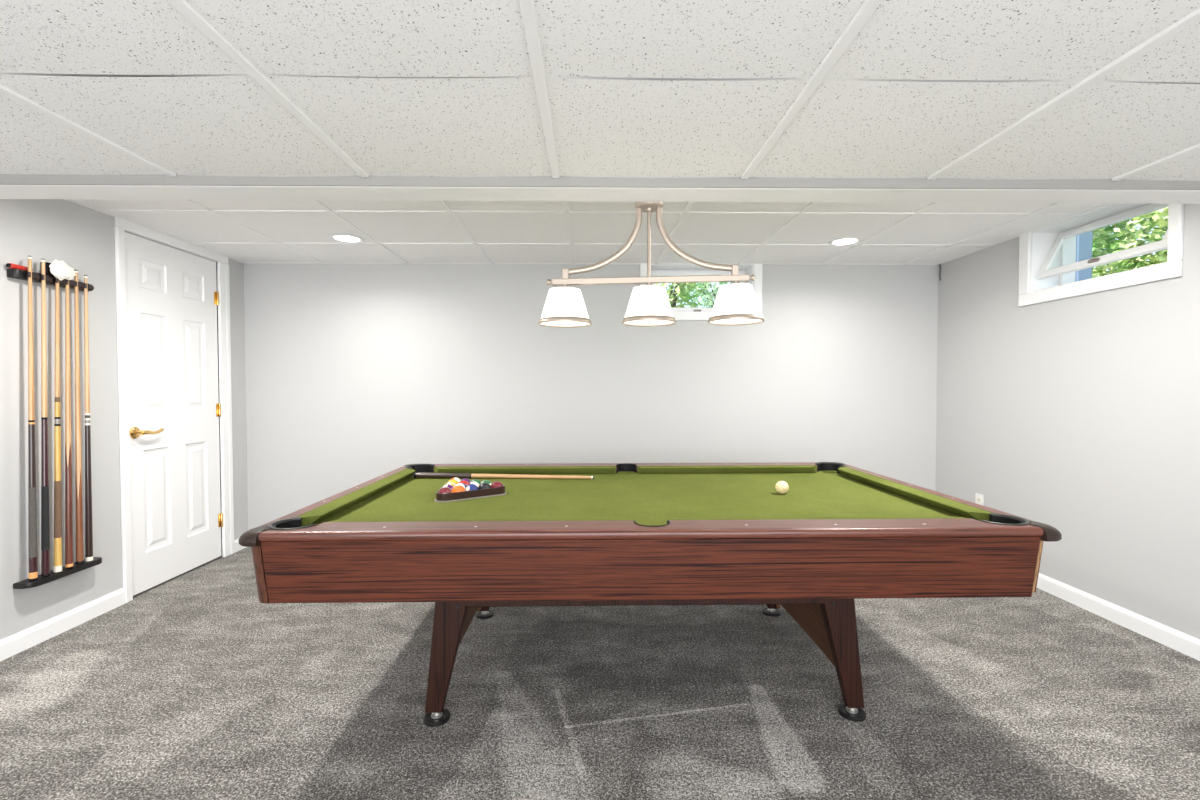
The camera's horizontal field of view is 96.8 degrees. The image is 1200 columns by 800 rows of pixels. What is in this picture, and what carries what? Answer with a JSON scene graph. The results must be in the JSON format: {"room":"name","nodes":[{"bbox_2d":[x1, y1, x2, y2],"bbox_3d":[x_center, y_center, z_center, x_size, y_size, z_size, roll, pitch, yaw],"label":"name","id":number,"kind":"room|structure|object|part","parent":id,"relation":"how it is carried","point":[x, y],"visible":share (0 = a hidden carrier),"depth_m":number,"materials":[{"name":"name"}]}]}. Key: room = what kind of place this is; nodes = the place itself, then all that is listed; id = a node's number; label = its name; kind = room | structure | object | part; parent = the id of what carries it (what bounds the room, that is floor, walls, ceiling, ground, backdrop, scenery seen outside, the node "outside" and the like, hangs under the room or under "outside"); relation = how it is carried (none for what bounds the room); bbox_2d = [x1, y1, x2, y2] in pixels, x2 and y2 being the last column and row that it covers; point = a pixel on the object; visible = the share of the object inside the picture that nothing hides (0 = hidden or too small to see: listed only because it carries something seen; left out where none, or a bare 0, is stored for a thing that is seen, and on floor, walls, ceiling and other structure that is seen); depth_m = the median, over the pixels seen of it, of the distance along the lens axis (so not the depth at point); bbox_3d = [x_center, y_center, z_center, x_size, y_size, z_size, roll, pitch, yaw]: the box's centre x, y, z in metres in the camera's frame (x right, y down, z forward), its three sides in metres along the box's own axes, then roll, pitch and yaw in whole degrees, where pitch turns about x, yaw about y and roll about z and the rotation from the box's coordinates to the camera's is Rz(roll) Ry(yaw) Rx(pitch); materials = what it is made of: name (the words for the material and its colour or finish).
{"room":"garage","nodes":[
{"label":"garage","id":0,"kind":"room"},
{"bbox_2d":[0,199,247,639],"bbox_3d":[-2.621,0.017,1.083,0.140,2.350,5.930,0,1,-1],"label":"wall","id":1,"kind":"structure","parent":0,"point":[82,237],"depth_m":2.56,"materials":[{"name":"grey paint"}]},
{"bbox_2d":[7,268,101,588],"bbox_3d":[-2.534,0.124,2.497,0.076,1.397,0.364,0,1,-1],"label":"cue rack","id":2,"kind":"object","parent":1,"relation":"attached to","point":[20,274],"visible":0.96,"depth_m":2.44,"materials":[{"name":"black wood"}]},
{"bbox_2d":[6,263,32,270],"bbox_3d":[-2.550,-0.582,2.341,0.022,0.022,0.093,0,1,-1],"label":"brush","id":3,"kind":"object","parent":2,"relation":"on","point":[9,265],"visible":0.9,"depth_m":2.32,"materials":[{"name":"red plastic"}]},
{"bbox_2d":[28,256,37,580],"bbox_3d":[-2.518,0.081,2.360,0.029,1.435,0.029,0,0,-1],"label":"pool cue","id":4,"kind":"object","parent":2,"relation":"in","point":[32,508],"visible":1,"depth_m":2.35,"materials":[{"name":"black wood"}]},
{"bbox_3d":[-2.526,-0.551,2.383,0.021,0.032,0.033,0,1,-1],"label":"knob","id":5,"kind":"part","parent":2,"relation":"part of","materials":[{"name":"black"}]},
{"bbox_2d":[41,259,49,576],"bbox_3d":[-2.519,0.079,2.417,0.029,1.436,0.029,0,0,-1],"label":"pool cue","id":6,"kind":"object","parent":2,"relation":"in","point":[45,532],"visible":1,"depth_m":2.41,"materials":[{"name":"black wood"}]},
{"bbox_2d":[40,262,53,275],"bbox_3d":[-2.555,-0.603,2.467,0.033,0.060,0.039,0,1,-1],"label":"box","id":7,"kind":"object","parent":2,"relation":"on","point":[47,268],"visible":0.45,"depth_m":2.45,"materials":[{"name":"black"}]},
{"bbox_3d":[-2.526,-0.553,2.441,0.021,0.032,0.033,0,1,-1],"label":"knob","id":8,"kind":"part","parent":2,"relation":"part of","materials":[{"name":"black"}]},
{"bbox_2d":[53,279,61,571],"bbox_3d":[-2.520,0.081,2.477,0.029,1.428,0.029,0,0,-1],"label":"pool cue","id":9,"kind":"object","parent":2,"relation":"in","point":[57,558],"visible":0.85,"depth_m":2.47,"materials":[{"name":"beige wood"}]},
{"bbox_3d":[-2.527,-0.554,2.504,0.021,0.032,0.033,0,1,-1],"label":"knob","id":10,"kind":"part","parent":2,"relation":"part of","materials":[{"name":"black"}]},
{"bbox_2d":[49,259,76,280],"bbox_3d":[-2.498,-0.601,2.481,0.030,0.095,0.123,0,1,-1],"label":"cloth","id":11,"kind":"object","parent":2,"relation":"on","point":[60,270],"visible":1,"depth_m":2.46,"materials":[{"name":"white fabric"}]},
{"bbox_2d":[65,280,73,567],"bbox_3d":[-2.521,0.084,2.527,0.029,1.420,0.029,0,0,-1],"label":"pool cue","id":12,"kind":"object","parent":2,"relation":"in","point":[68,438],"visible":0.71,"depth_m":2.52,"materials":[{"name":"brown wood"}]},
{"bbox_2d":[74,270,83,564],"bbox_3d":[-2.521,0.083,2.574,0.029,1.420,0.029,0,0,-1],"label":"pool cue","id":13,"kind":"object","parent":2,"relation":"in","point":[79,547],"visible":0.95,"depth_m":2.57,"materials":[{"name":"brown wood"}]},
{"bbox_3d":[-2.529,-0.556,2.596,0.021,0.032,0.033,0,1,-1],"label":"knob","id":14,"kind":"part","parent":2,"relation":"part of","materials":[{"name":"black"}]},
{"bbox_2d":[84,275,92,560],"bbox_3d":[-2.522,0.089,2.623,0.029,1.405,0.029,0,0,-1],"label":"pool cue","id":15,"kind":"object","parent":2,"relation":"in","point":[88,479],"visible":1,"depth_m":2.62,"materials":[{"name":"beige wood"}]},
{"bbox_2d":[0,588,124,660],"bbox_3d":[-2.533,1.111,0.582,0.014,0.085,4.593,0,1,-1],"label":"baseboard","id":16,"kind":"structure","parent":1,"relation":"attached to","point":[14,644],"depth_m":2.52,"materials":[{"name":"white wood"}]},
{"bbox_2d":[114,217,233,602],"bbox_3d":[-2.622,0.054,3.289,0.189,2.071,0.873,0,1,-1],"label":"door","id":17,"kind":"structure","parent":1,"relation":"in","point":[168,298],"depth_m":3.21,"materials":[{"name":"white paint"}]},
{"bbox_3d":[-2.554,0.181,3.012,0.063,0.066,0.172,0,1,-1],"label":"handle","id":18,"kind":"part","parent":17,"relation":"part of","materials":[{"name":"gold metal"}]},
{"bbox_2d":[234,538,245,552],"bbox_3d":[-2.586,1.034,3.842,0.014,0.085,0.184,0,1,-1],"label":"baseboard","id":19,"kind":"structure","parent":1,"relation":"attached to","point":[237,547],"depth_m":3.79,"materials":[{"name":"white wood"}]},
{"bbox_2d":[64,199,1112,264],"bbox_3d":[-0.021,-1.024,2.833,5.120,0.108,2.187,0,1,-1],"label":"ceiling","id":20,"kind":"structure","parent":0,"point":[243,231],"depth_m":3.10,"materials":[{"name":"white"}]},
{"bbox_2d":[329,234,363,242],"bbox_3d":[-1.540,-0.981,3.243,0.190,0.008,0.190,0,1,-1],"label":"recessed light","id":21,"kind":"object","parent":20,"relation":"in","point":[346,238],"visible":1,"depth_m":3.24,"materials":[{"name":"white"}]},
{"bbox_2d":[538,202,764,327],"bbox_3d":[0.177,-0.617,1.919,0.812,0.681,0.198,0,1,6],"label":"hanging light","id":22,"kind":"object","parent":20,"relation":"hanging from","point":[736,303],"visible":0.97,"depth_m":1.90,"materials":[{"name":"white glass"}]},
{"bbox_3d":[-0.129,-0.343,1.955,0.186,0.121,0.186,0,1,6],"label":"lamp shade","id":23,"kind":"part","parent":22,"relation":"part of","materials":[{"name":"white glass"}]},
{"bbox_3d":[0.014,-0.576,1.936,0.279,0.239,0.014,0,1,6],"label":"arm","id":24,"kind":"part","parent":22,"relation":"part of","materials":[{"name":"silver metal"}]},
{"bbox_3d":[0.177,-0.343,1.926,0.186,0.121,0.186,0,1,6],"label":"lamp shade","id":25,"kind":"part","parent":22,"relation":"part of","materials":[{"name":"white glass"}]},
{"bbox_3d":[0.177,-0.564,1.920,0.013,0.258,0.013,0,1,6],"label":"stem","id":26,"kind":"part","parent":22,"relation":"part of","materials":[{"name":"silver metal"}]},
{"bbox_3d":[0.340,-0.576,1.904,0.279,0.239,0.014,0,1,6],"label":"arm","id":27,"kind":"part","parent":22,"relation":"part of","materials":[{"name":"silver metal"}]},
{"bbox_3d":[0.483,-0.343,1.896,0.186,0.121,0.186,0,1,6],"label":"lamp shade","id":28,"kind":"part","parent":22,"relation":"part of","materials":[{"name":"white glass"}]},
{"bbox_2d":[829,237,861,245],"bbox_3d":[1.530,-0.989,3.329,0.190,0.008,0.190,0,1,-1],"label":"recessed light","id":29,"kind":"object","parent":20,"relation":"in","point":[844,241],"visible":1,"depth_m":3.32,"materials":[{"name":"white plastic"}]},
{"bbox_2d":[244,264,938,529],"bbox_3d":[-0.039,-0.059,4.080,5.120,2.350,0.260,0,1,-1],"label":"wall","id":30,"kind":"structure","parent":0,"point":[356,374],"depth_m":3.94,"materials":[{"name":"grey paint"}]},
{"bbox_2d":[640,264,762,319],"bbox_3d":[0.746,-0.802,4.066,0.903,0.416,0.278,0,1,-1],"label":"window","id":31,"kind":"structure","parent":30,"relation":"in","point":[661,269],"depth_m":3.99,"materials":[{"name":"white"}]},
{"bbox_3d":[0.746,-0.825,4.095,0.729,0.325,0.022,0,1,-1],"label":"sash","id":32,"kind":"part","parent":31,"relation":"part of","materials":[{"name":"white"}]},
{"bbox_2d":[0,547,1199,799],"bbox_3d":[0.011,1.196,1.154,5.520,0.120,6.050,0,1,-1],"label":"floor","id":33,"kind":"structure","parent":0,"point":[193,687],"depth_m":1.94,"materials":[{"name":"grey carpet"}]},
{"bbox_2d":[239,462,1061,726],"bbox_3d":[0.154,0.737,2.301,2.480,0.742,1.440,0,1,-1],"label":"pool table","id":34,"kind":"object","parent":33,"relation":"on","point":[630,534],"visible":0.95,"depth_m":1.61,"materials":[{"name":"green fabric"}]},
{"bbox_3d":[-1.019,0.518,1.601,0.064,0.178,0.047,1,2,39],"label":"corner post","id":35,"kind":"part","parent":34,"relation":"part of","materials":[{"name":"brown wood"}]},
{"bbox_3d":[-1.038,0.387,2.273,0.056,0.028,1.264,0,1,-1],"label":"rail","id":36,"kind":"part","parent":34,"relation":"part of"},
{"bbox_2d":[297,468,414,525],"bbox_3d":[-0.978,0.393,2.274,0.064,0.038,1.085,0,1,-1],"label":"cushion","id":37,"kind":"object","parent":34,"relation":"on","point":[336,508],"depth_m":2.11,"materials":[{"name":"green fabric"}]},
{"bbox_2d":[438,487,451,493],"bbox_3d":[-0.637,0.385,2.191,0.057,0.057,0.057,0,1,-13],"label":"ball","id":38,"kind":"object","parent":34,"relation":"on","point":[442,490],"visible":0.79,"depth_m":2.17,"materials":[{"name":"red plastic"}]},
{"bbox_3d":[-0.521,0.830,1.884,0.181,0.522,0.065,0,1,-1],"label":"leg","id":39,"kind":"part","parent":34,"relation":"part of","materials":[{"name":"brown wood"}]},
{"bbox_2d":[443,484,453,489],"bbox_3d":[-0.642,0.384,2.248,0.057,0.057,0.057,-1,1,-18],"label":"ball","id":40,"kind":"object","parent":34,"relation":"on","point":[451,487],"visible":0.24,"depth_m":2.24,"materials":[{"name":"plastic"}]},
{"bbox_2d":[452,485,464,492],"bbox_3d":[-0.590,0.385,2.224,0.057,0.057,0.057,1,1,24],"label":"ball","id":41,"kind":"object","parent":34,"relation":"on","point":[458,488],"visible":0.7,"depth_m":2.21,"materials":[{"name":"orange plastic"}]},
{"bbox_3d":[-0.549,0.817,2.291,0.142,0.515,0.800,0,1,-1],"label":"leg panel","id":42,"kind":"part","parent":34,"relation":"part of","materials":[{"name":"brown wood"}]},
{"bbox_2d":[435,485,505,502],"bbox_3d":[-0.600,0.393,2.338,0.310,0.035,0.281,-1,2,-35],"label":"rack","id":43,"kind":"object","parent":34,"relation":"on","point":[498,491],"visible":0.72,"depth_m":2.21,"materials":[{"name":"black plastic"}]},
{"bbox_2d":[465,484,478,490],"bbox_3d":[-0.543,0.384,2.257,0.057,0.057,0.057,1,2,31],"label":"ball","id":44,"kind":"object","parent":34,"relation":"on","point":[469,487],"visible":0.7,"depth_m":2.24,"materials":[{"name":"blue plastic"}]},
{"bbox_2d":[329,518,631,521],"bbox_3d":[-0.384,0.405,1.714,0.978,0.038,0.040,0,1,-1],"label":"cushion","id":45,"kind":"object","parent":34,"relation":"on","point":[591,519],"depth_m":1.71,"materials":[{"name":"green fabric"}]},
{"bbox_2d":[478,482,490,488],"bbox_3d":[-0.496,0.383,2.289,0.057,0.057,0.057,0,1,22],"label":"ball","id":46,"kind":"object","parent":34,"relation":"on","point":[484,485],"visible":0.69,"depth_m":2.27,"materials":[{"name":"plastic"}]},
{"bbox_3d":[-0.534,0.811,2.699,0.181,0.522,0.065,0,1,-1],"label":"leg","id":47,"kind":"part","parent":34,"relation":"part of","materials":[{"name":"brown wood"}]},
{"bbox_2d":[491,481,502,487],"bbox_3d":[-0.449,0.382,2.322,0.057,0.057,0.057,1,2,28],"label":"ball","id":48,"kind":"object","parent":34,"relation":"on","point":[495,484],"visible":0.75,"depth_m":2.30,"materials":[{"name":"red plastic"}]},
{"bbox_2d":[414,472,593,478],"bbox_3d":[-0.490,0.385,2.713,0.918,0.031,0.031,0,1,2],"label":"pool cue","id":49,"kind":"object","parent":34,"relation":"on","point":[416,474],"visible":1,"depth_m":2.71,"materials":[{"name":"beige wood"}]},
{"bbox_2d":[434,466,615,473],"bbox_3d":[-0.403,0.378,2.853,0.978,0.038,0.040,0,1,-1],"label":"cushion","id":50,"kind":"object","parent":34,"relation":"on","point":[437,469],"depth_m":2.84,"materials":[{"name":"green fabric"}]},
{"bbox_3d":[0.143,0.369,2.942,2.336,0.028,0.120,0,1,-1],"label":"rail","id":51,"kind":"part","parent":34,"relation":"part of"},
{"bbox_3d":[0.154,0.623,2.298,2.280,0.170,1.320,0,1,-1],"label":"under frame","id":52,"kind":"part","parent":34,"relation":"part of","materials":[{"name":"brown wood"}]},
{"bbox_3d":[0.165,0.509,1.608,2.334,0.190,0.034,0,1,-1],"label":"panel","id":53,"kind":"part","parent":34,"relation":"part of","materials":[{"name":"laminate"}]},
{"bbox_3d":[0.164,0.400,1.643,2.336,0.028,0.120,0,1,-1],"label":"rail","id":54,"kind":"part","parent":34,"relation":"part of","materials":[{"name":"brown wood"}]},
{"bbox_2d":[637,465,816,473],"bbox_3d":[0.692,0.376,2.871,0.978,0.038,0.040,0,1,-1],"label":"cushion","id":55,"kind":"object","parent":34,"relation":"on","point":[641,469],"depth_m":2.86,"materials":[{"name":"green fabric"}]},
{"bbox_3d":[0.830,0.808,2.721,0.181,0.522,0.065,0,1,-1],"label":"leg","id":56,"kind":"part","parent":34,"relation":"part of","materials":[{"name":"brown wood"}]},
{"bbox_2d":[775,481,788,493],"bbox_3d":[0.791,0.380,2.318,0.057,0.057,0.057,0,1,-1],"label":"cue ball","id":57,"kind":"object","parent":34,"relation":"on","point":[781,487],"visible":1,"depth_m":2.30,"materials":[{"name":"white plastic"}]},
{"bbox_3d":[0.858,0.814,2.314,0.142,0.515,0.800,0,1,-1],"label":"leg panel","id":58,"kind":"part","parent":34,"relation":"part of","materials":[{"name":"brown wood"}]},
{"bbox_2d":[670,516,963,519],"bbox_3d":[0.710,0.402,1.732,0.978,0.038,0.040,0,1,-1],"label":"cushion","id":59,"kind":"object","parent":34,"relation":"on","point":[943,517],"depth_m":1.72,"materials":[{"name":"green fabric"}]},
{"bbox_3d":[0.843,0.827,1.906,0.181,0.522,0.065,0,1,-1],"label":"leg","id":60,"kind":"part","parent":34,"relation":"part of","materials":[{"name":"brown wood"}]},
{"bbox_2d":[838,466,991,520],"bbox_3d":[1.286,0.388,2.311,0.064,0.038,1.085,0,1,-1],"label":"cushion","id":61,"kind":"object","parent":34,"relation":"on","point":[940,504],"depth_m":2.16,"materials":[{"name":"green fabric"}]},
{"bbox_3d":[1.345,0.382,2.312,0.056,0.028,1.264,0,1,-1],"label":"rail","id":62,"kind":"part","parent":34,"relation":"part of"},
{"bbox_3d":[1.347,0.491,2.314,0.034,0.190,1.336,0,1,-1],"label":"panel","id":63,"kind":"part","parent":34,"relation":"part of","materials":[{"name":"laminate"}]},
{"bbox_2d":[0,0,1199,180],"bbox_3d":[0.037,-0.725,-0.686,5.120,0.137,4.844,0,1,-1],"label":"ceiling","id":64,"kind":"structure","parent":0,"point":[833,89],"depth_m":1.21,"materials":[{"name":"tile"}]},
{"bbox_2d":[936,204,1199,639],"bbox_3d":[2.697,0.004,1.229,0.260,2.350,6.050,0,1,-1],"label":"wall","id":65,"kind":"structure","parent":0,"point":[1077,416],"depth_m":2.79,"materials":[{"name":"grey paint"}]},
{"bbox_2d":[0,174,1199,203],"bbox_3d":[-0.004,-0.847,1.787,5.120,0.314,0.138,0,1,-1],"label":"ceiling beam","id":66,"kind":"structure","parent":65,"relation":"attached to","point":[12,186],"depth_m":1.75,"materials":[{"name":"white paint"}]},
{"bbox_2d":[975,493,983,505],"bbox_3d":[2.526,0.685,3.551,0.010,0.116,0.072,0,1,-1],"label":"wall outlet","id":67,"kind":"object","parent":65,"relation":"attached to","point":[979,499],"visible":0.59,"depth_m":3.54,"materials":[{"name":"white plastic"}]},
{"bbox_2d":[1018,203,1183,306],"bbox_3d":[2.662,-0.767,2.766,0.278,0.430,0.880,0,1,-1],"label":"window","id":68,"kind":"structure","parent":65,"relation":"in","point":[1050,251],"depth_m":2.85,"materials":[{"name":"white"}]},
{"bbox_3d":[2.625,-0.825,2.756,0.022,0.290,0.710,27,1,-1],"label":"sash","id":69,"kind":"part","parent":68,"relation":"part of","materials":[{"name":"white plastic"}]},
{"bbox_2d":[1037,573,1199,660],"bbox_3d":[2.563,1.088,1.193,0.014,0.085,5.650,0,1,-1],"label":"baseboard","id":70,"kind":"structure","parent":65,"relation":"attached to","point":[1188,645],"depth_m":2.58,"materials":[{"name":"white wood"}]},
{"label":"outside","id":71,"kind":"structure","parent":0,"visible":0},
{"bbox_3d":[3.175,-0.526,3.541,11.533,0.120,11.000,0,1,-1],"label":"ground","id":72,"kind":"structure","parent":71,"visible":0},
{"bbox_2d":[656,283,708,307],"bbox_3d":[0.636,-1.243,5.339,0.896,1.263,0.866,0,1,-1],"label":"bush","id":73,"kind":"object","parent":72,"relation":"on","point":[682,290],"visible":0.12,"depth_m":5.22,"materials":[{"name":"green plant"}]},
{"bbox_2d":[691,282,731,307],"bbox_3d":[1.451,-1.257,6.096,0.881,1.242,0.870,0,1,-1],"label":"bush","id":74,"kind":"object","parent":72,"relation":"on","point":[710,301],"visible":0.13,"depth_m":5.99,"materials":[{"name":"green plant"}]},
{"bbox_2d":[1075,231,1092,281],"bbox_3d":[3.289,-1.100,3.659,0.100,1.060,0.100,0,1,-1],"label":"post","id":75,"kind":"object","parent":72,"relation":"on","point":[1084,241],"visible":0.07,"depth_m":3.61,"materials":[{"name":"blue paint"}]},
{"bbox_2d":[1092,207,1167,277],"bbox_3d":[3.983,-1.331,3.586,1.169,1.530,2.124,0,1,1],"label":"bush","id":76,"kind":"object","parent":72,"relation":"on","point":[1105,237],"visible":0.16,"depth_m":3.67,"materials":[{"name":"green plant"}]}
]}

